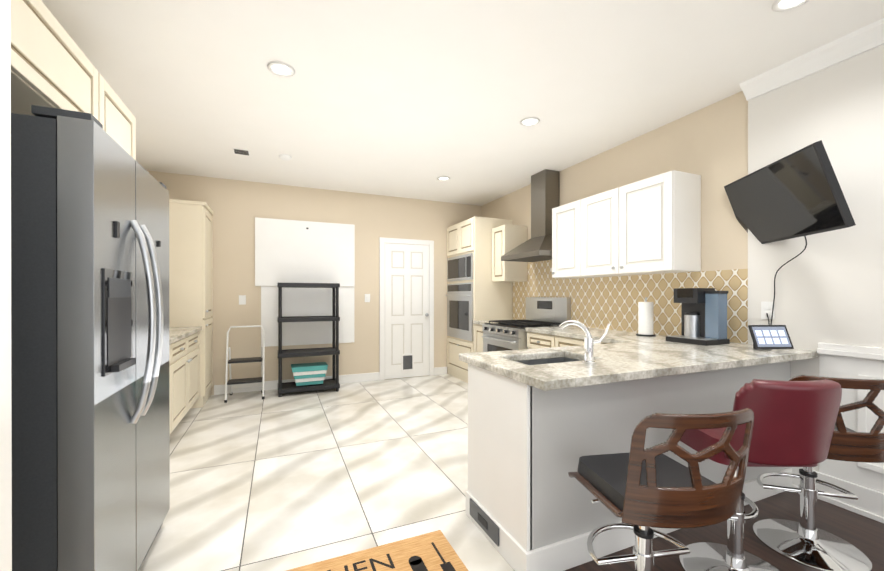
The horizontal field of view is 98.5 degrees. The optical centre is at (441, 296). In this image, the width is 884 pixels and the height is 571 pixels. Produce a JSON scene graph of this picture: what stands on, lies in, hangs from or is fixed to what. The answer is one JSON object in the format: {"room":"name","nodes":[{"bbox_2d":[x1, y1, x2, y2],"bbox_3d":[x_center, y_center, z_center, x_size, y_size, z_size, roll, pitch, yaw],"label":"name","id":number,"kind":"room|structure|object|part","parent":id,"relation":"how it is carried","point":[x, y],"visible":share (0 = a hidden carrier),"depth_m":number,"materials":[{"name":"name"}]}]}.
{"room":"kitchen","nodes":[
{"label":"kitchen","id":0,"kind":"room"},
{"bbox_2d":[0,0,11,570],"bbox_3d":[-1.487,-0.120,0.713,0.950,2.750,0.100,0,0,-23],"label":"door frame","id":1,"kind":"structure","parent":0,"point":[5,329],"depth_m":0.93,"materials":[{"name":"white wood"}]},
{"bbox_2d":[146,170,480,394],"bbox_3d":[-1.461,-0.130,5.491,4.770,2.750,0.100,0,0,-23],"label":"wall","id":2,"kind":"structure","parent":0,"point":[237,207],"depth_m":5.21,"materials":[{"name":"beige paint"}]},
{"bbox_2d":[239,295,245,304],"bbox_3d":[-2.592,0.046,4.942,0.080,0.120,0.012,0,0,-23],"label":"switch plate","id":3,"kind":"object","parent":2,"relation":"attached to","point":[242,299],"visible":1,"depth_m":4.94,"materials":[{"name":"white plastic"}]},
{"bbox_2d":[255,217,354,346],"bbox_3d":[-1.857,-0.184,5.246,1.290,1.700,0.033,0,0,-23],"label":"panels","id":4,"kind":"object","parent":2,"relation":"attached to","point":[292,251],"visible":0.85,"depth_m":5.22,"materials":[{"name":"white plastic"}]},
{"bbox_2d":[214,367,446,394],"bbox_3d":[-1.402,1.185,5.457,3.230,0.120,0.015,0,0,-23],"label":"baseboard","id":5,"kind":"structure","parent":2,"relation":"attached to","point":[273,385],"depth_m":5.15,"materials":[{"name":"white wood"}]},
{"bbox_2d":[365,294,369,301],"bbox_3d":[-1.094,0.025,5.586,0.080,0.120,0.012,0,0,-23],"label":"light switch","id":6,"kind":"object","parent":2,"relation":"attached to","point":[367,297],"visible":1,"depth_m":5.58,"materials":[{"name":"white plastic"}]},
{"bbox_2d":[379,237,433,379],"bbox_3d":[-0.519,0.185,5.801,0.865,2.120,0.072,0,0,-23],"label":"door","id":7,"kind":"structure","parent":2,"relation":"in","point":[406,307],"depth_m":5.81,"materials":[{"name":"white wood"}]},
{"bbox_2d":[139,374,514,570],"bbox_3d":[-0.025,1.302,2.150,4.770,0.100,7.380,0,0,-23],"label":"floor","id":8,"kind":"structure","parent":0,"point":[272,481],"depth_m":2.63,"materials":[{"name":"tile"}]},
{"bbox_2d":[11,105,169,570],"bbox_3d":[-1.688,0.329,1.503,0.980,1.850,0.930,0,0,-23],"label":"fridge","id":9,"kind":"object","parent":8,"relation":"on","point":[90,342],"visible":1,"depth_m":1.23,"materials":[{"name":"silver metal"}]},
{"bbox_2d":[169,343,176,433],"bbox_3d":[-2.295,0.817,2.474,0.645,0.870,1.301,0,0,-23],"label":"base cabinet","id":10,"kind":"object","parent":8,"relation":"on","point":[172,346],"depth_m":3.20,"materials":[{"name":"beige wood"}]},
{"bbox_2d":[177,331,199,424],"bbox_3d":[-2.752,0.814,3.539,0.645,0.870,1.301,0,0,-23],"label":"base cabinet","id":11,"kind":"object","parent":8,"relation":"on","point":[184,370],"depth_m":3.70,"materials":[{"name":"beige wood"}]},
{"bbox_2d":[169,327,200,342],"bbox_3d":[-2.512,0.361,3.011,0.670,0.040,2.460,0,0,-23],"label":"countertop","id":12,"kind":"structure","parent":11,"relation":"on","point":[176,334],"depth_m":3.66,"materials":[{"name":"beige stone"}]},
{"bbox_2d":[169,199,213,408],"bbox_3d":[-3.088,0.092,4.414,0.721,2.310,0.585,0,0,-23],"label":"pantry cabinet","id":13,"kind":"object","parent":8,"relation":"on","point":[190,263],"visible":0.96,"depth_m":4.25,"materials":[{"name":"beige wood"}]},
{"bbox_2d":[224,325,264,402],"bbox_3d":[-2.429,0.808,4.718,0.430,0.884,0.392,0,0,-23],"label":"step stool","id":14,"kind":"object","parent":8,"relation":"on","point":[231,382],"visible":1,"depth_m":4.66,"materials":[{"name":"white metal"}]},
{"bbox_2d":[277,283,339,396],"bbox_3d":[-1.758,0.538,5.017,0.750,1.417,0.380,0,0,-23],"label":"shelving unit","id":15,"kind":"object","parent":8,"relation":"on","point":[332,383],"visible":1,"depth_m":4.91,"materials":[{"name":"plastic"}]},
{"bbox_2d":[291,362,327,385],"bbox_3d":[-1.749,1.024,5.022,0.446,0.246,0.296,0,0,-23],"label":"laundry basket","id":16,"kind":"object","parent":15,"relation":"in","point":[309,373],"visible":1,"depth_m":4.92,"materials":[{"name":"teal plastic"}]},
{"bbox_2d":[286,530,467,570],"bbox_3d":[-0.479,1.248,1.448,1.320,0.011,0.690,0,0,-23],"label":"kitchen mat","id":17,"kind":"object","parent":8,"relation":"on","point":[433,551],"visible":1,"depth_m":1.80,"materials":[{"name":"orange fabric"}]},
{"bbox_2d":[446,216,511,382],"bbox_3d":[0.517,0.070,5.784,0.697,2.350,0.916,0,0,-23],"label":"tall cabinet","id":18,"kind":"object","parent":8,"relation":"on","point":[475,292],"visible":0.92,"depth_m":5.43,"materials":[{"name":"beige wood"}]},
{"bbox_2d":[471,324,530,395],"bbox_3d":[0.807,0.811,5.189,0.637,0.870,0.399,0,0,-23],"label":"base cabinet","id":19,"kind":"object","parent":8,"relation":"on","point":[482,381],"depth_m":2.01,"materials":[{"name":"wood"}]},
{"bbox_2d":[473,320,491,323],"bbox_3d":[0.803,0.356,5.186,0.649,0.040,0.399,0,0,-23],"label":"countertop","id":20,"kind":"structure","parent":19,"relation":"on","point":[474,322],"depth_m":5.10,"materials":[{"name":"beige stone"}]},
{"bbox_2d":[482,297,570,351],"bbox_3d":[0.976,0.630,4.603,0.769,1.235,0.790,0,0,-23],"label":"gas range","id":21,"kind":"object","parent":8,"relation":"on","point":[501,335],"visible":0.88,"depth_m":4.51,"materials":[{"name":"silver metal"}]},
{"bbox_2d":[523,328,546,423],"bbox_3d":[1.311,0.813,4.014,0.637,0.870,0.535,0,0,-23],"label":"base cabinet","id":22,"kind":"object","parent":8,"relation":"on","point":[534,401],"depth_m":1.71,"materials":[{"name":"wood"}]},
{"bbox_2d":[470,498,498,545],"bbox_3d":[0.215,1.173,1.991,0.012,0.090,0.300,0,0,-23],"label":"air vent","id":23,"kind":"object","parent":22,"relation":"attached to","point":[485,522],"visible":1,"depth_m":1.97,"materials":[{"name":"black plastic"}]},
{"bbox_2d":[547,332,578,435],"bbox_3d":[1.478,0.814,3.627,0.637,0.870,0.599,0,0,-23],"label":"base cabinet","id":24,"kind":"object","parent":8,"relation":"on","point":[562,407],"depth_m":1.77,"materials":[{"name":"wood"}]},
{"bbox_2d":[579,336,694,455],"bbox_3d":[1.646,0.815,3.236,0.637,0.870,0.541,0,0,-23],"label":"base cabinet","id":25,"kind":"object","parent":8,"relation":"on","point":[609,414],"depth_m":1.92,"materials":[{"name":"wood"}]},
{"bbox_2d":[527,326,665,343],"bbox_3d":[1.475,0.359,3.621,0.649,0.040,1.385,0,0,-23],"label":"countertop","id":26,"kind":"structure","parent":25,"relation":"on","point":[616,337],"depth_m":3.48,"materials":[{"name":"beige stone"}]},
{"bbox_2d":[636,297,655,336],"bbox_3d":[1.757,0.174,3.283,0.150,0.330,0.150,0,0,-23],"label":"paper towel holder","id":27,"kind":"object","parent":26,"relation":"on","point":[645,317],"visible":1,"depth_m":3.23,"materials":[{"name":"white paper"}]},
{"bbox_2d":[459,340,817,391],"bbox_3d":[1.222,0.362,2.323,2.100,0.040,0.800,0,0,-23],"label":"countertop","id":28,"kind":"structure","parent":25,"relation":"on","point":[636,359],"depth_m":2.07,"materials":[{"name":"beige stone"}]},
{"bbox_2d":[516,357,579,364],"bbox_3d":[0.603,0.480,2.145,0.520,0.192,0.340,0,0,-23],"label":"sink basin","id":29,"kind":"object","parent":28,"relation":"in","point":[546,361],"depth_m":2.34,"materials":[{"name":"silver metal"}]},
{"bbox_2d":[559,320,610,363],"bbox_3d":[0.745,0.233,2.000,0.186,0.218,0.186,0,0,-23],"label":"kitchen faucet","id":30,"kind":"object","parent":28,"relation":"on","point":[590,342],"visible":1,"depth_m":1.94,"materials":[{"name":"silver metal"}]},
{"bbox_2d":[666,288,729,345],"bbox_3d":[1.882,0.140,2.814,0.260,0.400,0.300,0,0,-23],"label":"coffee maker","id":31,"kind":"object","parent":28,"relation":"on","point":[704,316],"visible":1,"depth_m":2.76,"materials":[{"name":"black plastic"}]},
{"bbox_2d":[748,325,793,348],"bbox_3d":[2.085,0.262,2.423,0.248,0.157,0.160,0,0,-23],"label":"smart display","id":32,"kind":"object","parent":28,"relation":"on","point":[770,336],"visible":1,"depth_m":2.41,"materials":[{"name":"black plastic"}]},
{"bbox_2d":[41,0,883,205],"bbox_3d":[-0.025,-1.548,2.143,4.770,0.100,7.380,0,0,-23],"label":"ceiling","id":33,"kind":"structure","parent":0,"point":[413,99],"depth_m":2.60,"materials":[{"name":"white paint"}]},
{"bbox_2d":[232,148,250,155],"bbox_3d":[-2.079,-1.496,3.949,0.160,0.008,0.160,0,0,-23],"label":"ceiling vent","id":34,"kind":"object","parent":33,"relation":"in","point":[241,151],"visible":1,"depth_m":3.93,"materials":[{"name":"grey metal"}]},
{"bbox_2d":[267,62,294,76],"bbox_3d":[-1.056,-1.492,2.506,0.170,0.011,0.170,0,0,-23],"label":"recessed light","id":35,"kind":"object","parent":33,"relation":"in","point":[281,69],"visible":1,"depth_m":2.51,"materials":[{"name":"white"}]},
{"bbox_2d":[279,154,291,160],"bbox_3d":[-1.677,-1.485,4.078,0.124,0.031,0.124,0,0,-23],"label":"smoke detector","id":36,"kind":"object","parent":33,"relation":"attached to","point":[285,157],"visible":1,"depth_m":4.04,"materials":[{"name":"white plastic"}]},
{"bbox_2d":[437,176,449,180],"bbox_3d":[0.020,-1.497,4.840,0.170,0.011,0.170,0,0,-23],"label":"recessed light","id":37,"kind":"object","parent":33,"relation":"in","point":[443,178],"visible":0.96,"depth_m":4.84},
{"bbox_2d":[520,117,539,125],"bbox_3d":[0.752,-1.494,3.261,0.170,0.011,0.170,0,0,-23],"label":"recessed light","id":38,"kind":"object","parent":33,"relation":"in","point":[531,121],"visible":1,"depth_m":3.26,"materials":[{"name":"white"}]},
{"bbox_2d":[772,0,808,11],"bbox_3d":[1.767,-1.491,1.912,0.170,0.011,0.170,0,0,-23],"label":"recessed light","id":39,"kind":"object","parent":33,"relation":"in","point":[785,5],"visible":1,"depth_m":1.95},
{"bbox_2d":[481,91,747,325],"bbox_3d":[1.479,-0.128,4.561,0.100,2.750,3.930,0,0,-23],"label":"wall","id":40,"kind":"structure","parent":0,"point":[709,144],"depth_m":3.08,"materials":[{"name":"beige paint"}]},
{"bbox_2d":[492,224,526,281],"bbox_3d":[0.927,-0.579,5.259,0.357,0.750,0.340,0,0,-23],"label":"upper cabinet","id":41,"kind":"object","parent":40,"relation":"attached to","point":[506,238],"visible":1,"depth_m":5.12,"materials":[{"name":"beige wood"}]},
{"bbox_2d":[501,169,558,261],"bbox_3d":[1.129,-0.975,4.599,0.488,1.050,0.780,0,0,-23],"label":"hood chimney","id":42,"kind":"object","parent":40,"relation":"attached to","point":[537,247],"visible":0.79,"depth_m":4.53,"materials":[{"name":"silver metal"}]},
{"bbox_2d":[552,202,571,277],"bbox_3d":[1.466,-0.587,4.030,0.337,0.770,0.514,0,0,-23],"label":"upper cabinet","id":43,"kind":"object","parent":40,"relation":"attached to","point":[561,215],"depth_m":4.04,"materials":[{"name":"white wood"}]},
{"bbox_2d":[513,260,747,343],"bbox_3d":[1.613,-0.077,4.114,0.008,0.830,2.998,0,0,-23],"label":"tile backsplash","id":44,"kind":"structure","parent":40,"relation":"attached to","point":[601,302],"depth_m":3.65,"materials":[{"name":"beige tile"}]},
{"bbox_2d":[572,170,700,277],"bbox_3d":[1.713,-0.585,3.455,0.337,0.770,1.034,0,0,-23],"label":"upper cabinet","id":45,"kind":"object","parent":40,"relation":"attached to","point":[651,225],"depth_m":3.17,"materials":[{"name":"white wood"}]},
{"bbox_2d":[740,18,883,100],"bbox_3d":[2.806,-1.446,1.167,0.100,0.100,3.350,0,0,-23],"label":"crown molding","id":46,"kind":"structure","parent":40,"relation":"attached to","point":[869,37],"depth_m":2.33,"materials":[{"name":"white wood"}]},
{"bbox_2d":[565,491,883,570],"bbox_3d":[2.001,1.305,0.691,2.200,0.100,3.100,0,0,-23],"label":"floor","id":47,"kind":"structure","parent":0,"point":[864,535],"depth_m":2.00,"materials":[{"name":"grey tile"}]},
{"bbox_2d":[568,408,753,570],"bbox_3d":[0.771,0.803,1.396,0.437,0.901,0.524,0,0,-9],"label":"bar stool","id":48,"kind":"object","parent":47,"relation":"on","point":[639,489],"visible":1,"depth_m":1.20,"materials":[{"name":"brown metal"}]},
{"bbox_2d":[577,452,715,510],"bbox_3d":[0.766,0.687,1.427,0.449,0.050,0.434,0,0,-23],"label":"cushion","id":49,"kind":"object","parent":48,"relation":"on","point":[604,475],"depth_m":1.41,"materials":[{"name":"black leather"}]},
{"bbox_2d":[672,379,841,570],"bbox_3d":[1.314,0.783,1.674,0.530,0.941,0.620,0,0,-23],"label":"bar stool","id":50,"kind":"object","parent":47,"relation":"on","point":[794,423],"visible":0.88,"depth_m":1.43,"materials":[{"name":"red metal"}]},
{"bbox_3d":[1.321,0.629,1.702,0.495,0.092,0.477,0,0,-23],"label":"seat","id":51,"kind":"part","parent":50,"relation":"part of","materials":[{"name":"red leather"}]},
{"bbox_2d":[753,375,883,570],"bbox_3d":[1.830,0.802,1.871,0.437,0.901,0.524,0,0,17],"label":"bar stool","id":52,"kind":"object","parent":47,"relation":"on","point":[805,541],"visible":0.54,"depth_m":1.82,"materials":[{"name":"silver metal"}]},
{"bbox_2d":[748,45,883,471],"bbox_3d":[2.907,-0.121,1.213,0.120,2.750,3.350,0,0,-23],"label":"wall","id":53,"kind":"structure","parent":0,"point":[829,286],"depth_m":2.31,"materials":[{"name":"white paint"}]},
{"bbox_2d":[761,302,774,318],"bbox_3d":[2.234,0.096,2.612,0.009,0.120,0.076,0,0,-23],"label":"outlet","id":54,"kind":"object","parent":53,"relation":"attached to","point":[766,307],"visible":0.96,"depth_m":2.61,"materials":[{"name":"white plastic"}]},
{"bbox_2d":[724,140,855,324],"bbox_3d":[2.174,-0.292,2.401,0.290,1.067,0.820,0,0,8],"label":"wall-mounted tv","id":55,"kind":"object","parent":53,"relation":"attached to","point":[798,193],"visible":0.94,"depth_m":2.27,"materials":[{"name":"black plastic"}]},
{"bbox_3d":[2.222,-0.088,2.474,0.122,0.659,0.250,0,0,-23],"label":"tv cord","id":56,"kind":"part","parent":55,"relation":"part of","materials":[{"name":"black plastic"}]},
{"bbox_2d":[790,343,883,522],"bbox_3d":[2.886,0.772,1.069,0.035,0.965,3.098,0,0,-23],"label":"wainscoting","id":57,"kind":"structure","parent":53,"relation":"attached to","point":[863,482],"depth_m":2.21,"materials":[{"name":"white wood"}]},
{"bbox_3d":[-2.723,-0.123,2.511,0.100,2.750,4.380,0,0,-23],"label":"wall","id":58,"kind":"structure","parent":0,"visible":0},
{"bbox_2d":[11,0,102,124],"bbox_3d":[-1.877,-0.991,1.433,0.596,0.370,0.955,0,0,-23],"label":"upper cabinet","id":59,"kind":"object","parent":58,"relation":"attached to","point":[52,66],"depth_m":1.57,"materials":[{"name":"beige wood"}]},
{"bbox_2d":[103,78,135,160],"bbox_3d":[-2.178,-0.688,2.135,0.596,0.980,0.560,0,0,-23],"label":"upper cabinet","id":60,"kind":"object","parent":58,"relation":"attached to","point":[119,123],"depth_m":2.24,"materials":[{"name":"beige wood"}]}
]}

